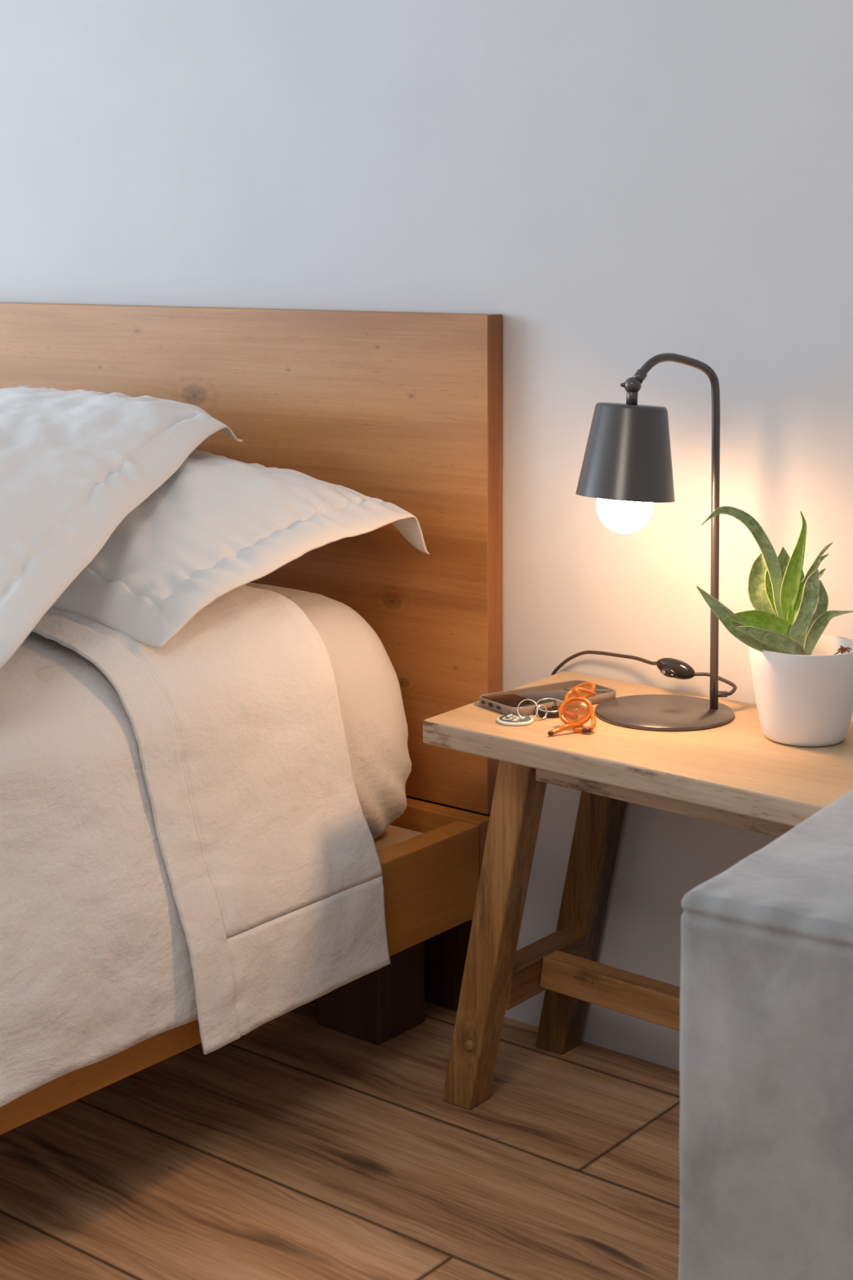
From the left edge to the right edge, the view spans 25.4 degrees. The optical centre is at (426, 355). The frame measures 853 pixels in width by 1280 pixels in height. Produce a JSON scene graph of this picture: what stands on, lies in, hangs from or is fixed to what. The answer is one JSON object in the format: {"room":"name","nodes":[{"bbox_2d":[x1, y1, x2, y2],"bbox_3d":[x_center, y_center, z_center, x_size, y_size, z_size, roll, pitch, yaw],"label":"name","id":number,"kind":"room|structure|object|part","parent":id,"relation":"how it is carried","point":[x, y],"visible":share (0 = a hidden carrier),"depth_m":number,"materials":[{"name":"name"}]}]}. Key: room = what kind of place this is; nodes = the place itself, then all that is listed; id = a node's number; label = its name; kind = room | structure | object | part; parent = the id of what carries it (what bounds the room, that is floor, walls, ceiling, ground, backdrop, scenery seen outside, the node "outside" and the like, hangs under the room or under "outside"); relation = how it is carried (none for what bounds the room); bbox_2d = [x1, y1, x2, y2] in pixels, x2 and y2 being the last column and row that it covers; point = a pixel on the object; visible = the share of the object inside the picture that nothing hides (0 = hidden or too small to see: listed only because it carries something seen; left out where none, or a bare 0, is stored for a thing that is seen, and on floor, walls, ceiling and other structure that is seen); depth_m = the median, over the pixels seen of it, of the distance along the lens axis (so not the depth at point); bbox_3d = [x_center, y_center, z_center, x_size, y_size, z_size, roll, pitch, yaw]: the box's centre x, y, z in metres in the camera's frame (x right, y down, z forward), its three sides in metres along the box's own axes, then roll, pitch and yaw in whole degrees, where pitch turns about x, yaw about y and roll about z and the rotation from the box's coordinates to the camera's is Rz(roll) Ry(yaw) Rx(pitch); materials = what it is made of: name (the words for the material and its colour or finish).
{"room":"bedroom","nodes":[
{"label":"bedroom","id":0,"kind":"room"},
{"bbox_2d":[0,998,679,1279],"bbox_3d":[-1.306,0.948,0.930,7.000,0.080,4.200,2,4,38],"label":"floor","id":1,"kind":"structure","parent":0,"point":[296,1147],"depth_m":1.97,"materials":[{"name":"brown wood"}]},
{"bbox_2d":[0,302,502,1134],"bbox_3d":[-1.213,0.406,2.050,1.716,0.880,2.083,2,4,38],"label":"bed","id":2,"kind":"object","parent":1,"relation":"on","point":[404,410],"visible":0.42,"depth_m":2.38,"materials":[{"name":"brown wood"}]},
{"bbox_2d":[32,582,411,838],"bbox_3d":[-1.225,0.456,2.051,1.622,0.296,1.955,2,4,38],"label":"mattress","id":3,"kind":"object","parent":2,"relation":"on","point":[372,708],"visible":0.13,"depth_m":2.24,"materials":[{"name":"fabric"}]},
{"bbox_2d":[0,631,197,1106],"bbox_3d":[-1.365,0.555,1.928,1.858,0.538,1.600,2,4,38],"label":"duvet","id":4,"kind":"object","parent":3,"relation":"on","point":[95,964],"visible":0.72,"depth_m":1.82,"materials":[{"name":"fabric"}]},
{"bbox_2d":[31,585,391,1054],"bbox_3d":[-0.836,0.453,2.534,1.810,0.413,0.316,2,4,38],"label":"sheet","id":5,"kind":"object","parent":3,"relation":"on","point":[268,848],"visible":0.77,"depth_m":2.01,"materials":[{"name":"fabric"}]},
{"bbox_2d":[52,449,429,648],"bbox_3d":[-0.420,0.199,2.384,0.734,0.178,0.453,2,4,38],"label":"pillow","id":6,"kind":"object","parent":5,"relation":"on","point":[220,525],"visible":0.51,"depth_m":2.15,"materials":[{"name":"fabric"}]},
{"bbox_2d":[0,386,242,669],"bbox_3d":[-0.600,0.167,2.304,0.730,0.222,1.027,1,3,18],"label":"pillow","id":7,"kind":"object","parent":6,"relation":"on","point":[74,464],"visible":1,"depth_m":2.15,"materials":[{"name":"fabric"}]},
{"bbox_3d":[-0.565,0.667,1.526,0.034,0.112,1.979,2,4,38],"label":"rail","id":8,"kind":"part","parent":2,"relation":"part of","materials":[{"name":"brown wood"}]},
{"bbox_3d":[-0.580,0.230,2.849,1.700,0.616,0.031,2,4,38],"label":"headboard","id":9,"kind":"part","parent":2,"relation":"part of","materials":[{"name":"brown wood"}]},
{"bbox_3d":[-0.068,0.719,2.337,0.100,0.220,0.090,2,4,38],"label":"leg","id":10,"kind":"part","parent":2,"relation":"part of","materials":[{"name":"brown wood"}]},
{"bbox_3d":[-0.596,0.600,2.838,1.713,0.124,0.028,2,4,38],"label":"cross rail","id":11,"kind":"part","parent":2,"relation":"part of","materials":[{"name":"brown wood"}]},
{"bbox_3d":[-0.564,0.670,2.864,1.656,0.262,0.022,2,4,38],"label":"head panel","id":12,"kind":"part","parent":2,"relation":"part of","materials":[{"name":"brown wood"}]},
{"bbox_2d":[422,671,852,1109],"bbox_3d":[0.445,0.629,1.854,1.001,0.452,0.339,2,4,38],"label":"bedside table","id":13,"kind":"object","parent":1,"relation":"on","point":[731,774],"visible":0.87,"depth_m":2.05,"materials":[{"name":"brown wood"}]},
{"bbox_3d":[0.079,0.630,2.093,0.127,0.425,0.040,2,4,38],"label":"leg","id":14,"kind":"part","parent":13,"relation":"part of","materials":[{"name":"brown wood"}]},
{"bbox_2d":[497,697,562,725],"bbox_3d":[0.115,0.382,2.042,0.087,0.022,0.040,-2,4,-35],"label":"keyring","id":15,"kind":"object","parent":13,"relation":"on","point":[511,719],"visible":0.93,"depth_m":2.04,"materials":[{"name":"white metal"}]},
{"bbox_2d":[479,680,616,715],"bbox_3d":[0.136,0.384,2.116,0.149,0.010,0.074,-2,4,-33],"label":"smartphone","id":16,"kind":"object","parent":13,"relation":"on","point":[505,702],"visible":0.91,"depth_m":2.10,"materials":[{"name":"silver metal"}]},
{"bbox_2d":[547,681,595,736],"bbox_3d":[0.160,0.374,2.024,0.048,0.040,0.130,0,3,9],"label":"sunglasses","id":17,"kind":"object","parent":13,"relation":"on","point":[575,710],"visible":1,"depth_m":2.00,"materials":[{"name":"orange plastic"}]},
{"bbox_3d":[0.193,0.622,2.237,0.129,0.425,0.041,2,4,38],"label":"leg","id":18,"kind":"part","parent":13,"relation":"part of","materials":[{"name":"brown wood"}]},
{"bbox_2d":[551,352,737,731],"bbox_3d":[0.248,0.317,2.117,0.187,0.648,0.335,0,3,-2],"label":"table lamp","id":19,"kind":"object","parent":13,"relation":"on","point":[627,465],"visible":0.96,"depth_m":1.98,"materials":[{"name":"black metal"}]},
{"bbox_3d":[0.209,0.147,1.991,0.060,0.083,0.060,2,4,38],"label":"light bulb","id":20,"kind":"part","parent":19,"relation":"part of","materials":[{"name":"white glass"}]},
{"bbox_3d":[0.209,0.102,1.989,0.105,0.105,0.105,2,4,38],"label":"lamp shade","id":21,"kind":"part","parent":19,"relation":"part of","materials":[{"name":"black metal"}]},
{"bbox_3d":[0.217,0.044,1.991,0.012,0.019,0.013,2,4,38],"label":"stem","id":22,"kind":"part","parent":19,"relation":"part of","materials":[{"name":"black metal"}]},
{"bbox_3d":[0.249,0.492,2.188,0.035,0.289,0.282,-3,4,-38],"label":"cord","id":23,"kind":"part","parent":19,"relation":"part of","materials":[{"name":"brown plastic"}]},
{"bbox_2d":[656,657,695,679],"bbox_3d":[0.282,0.355,2.142,0.051,0.023,0.016,2,4,37],"label":"switch","id":24,"kind":"object","parent":19,"relation":"attached to","point":[668,667],"depth_m":2.13,"materials":[{"name":"black plastic"}]},
{"bbox_2d":[696,506,852,746],"bbox_3d":[0.366,0.278,1.958,0.169,0.238,0.116,0,3,10],"label":"potted plant","id":25,"kind":"object","parent":13,"relation":"on","point":[802,676],"visible":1,"depth_m":1.93,"materials":[{"name":"green plant"}]},
{"bbox_3d":[0.392,0.348,1.958,0.116,0.098,0.116,2,4,38],"label":"pot","id":26,"kind":"part","parent":25,"relation":"part of","materials":[{"name":"white ceramic"}]},
{"bbox_2d":[678,789,852,1279],"bbox_3d":[0.491,0.630,1.353,0.524,0.503,0.359,2,4,34],"label":"ottoman","id":27,"kind":"object","parent":1,"relation":"on","point":[766,993],"visible":1,"depth_m":1.31,"materials":[{"name":"grey fabric"}]},
{"bbox_2d":[0,0,852,1071],"bbox_3d":[-0.031,-0.479,2.458,7.000,2.600,0.100,2,4,38],"label":"wall","id":28,"kind":"structure","parent":0,"point":[626,184],"depth_m":2.27,"materials":[{"name":"white paint"}]}
]}

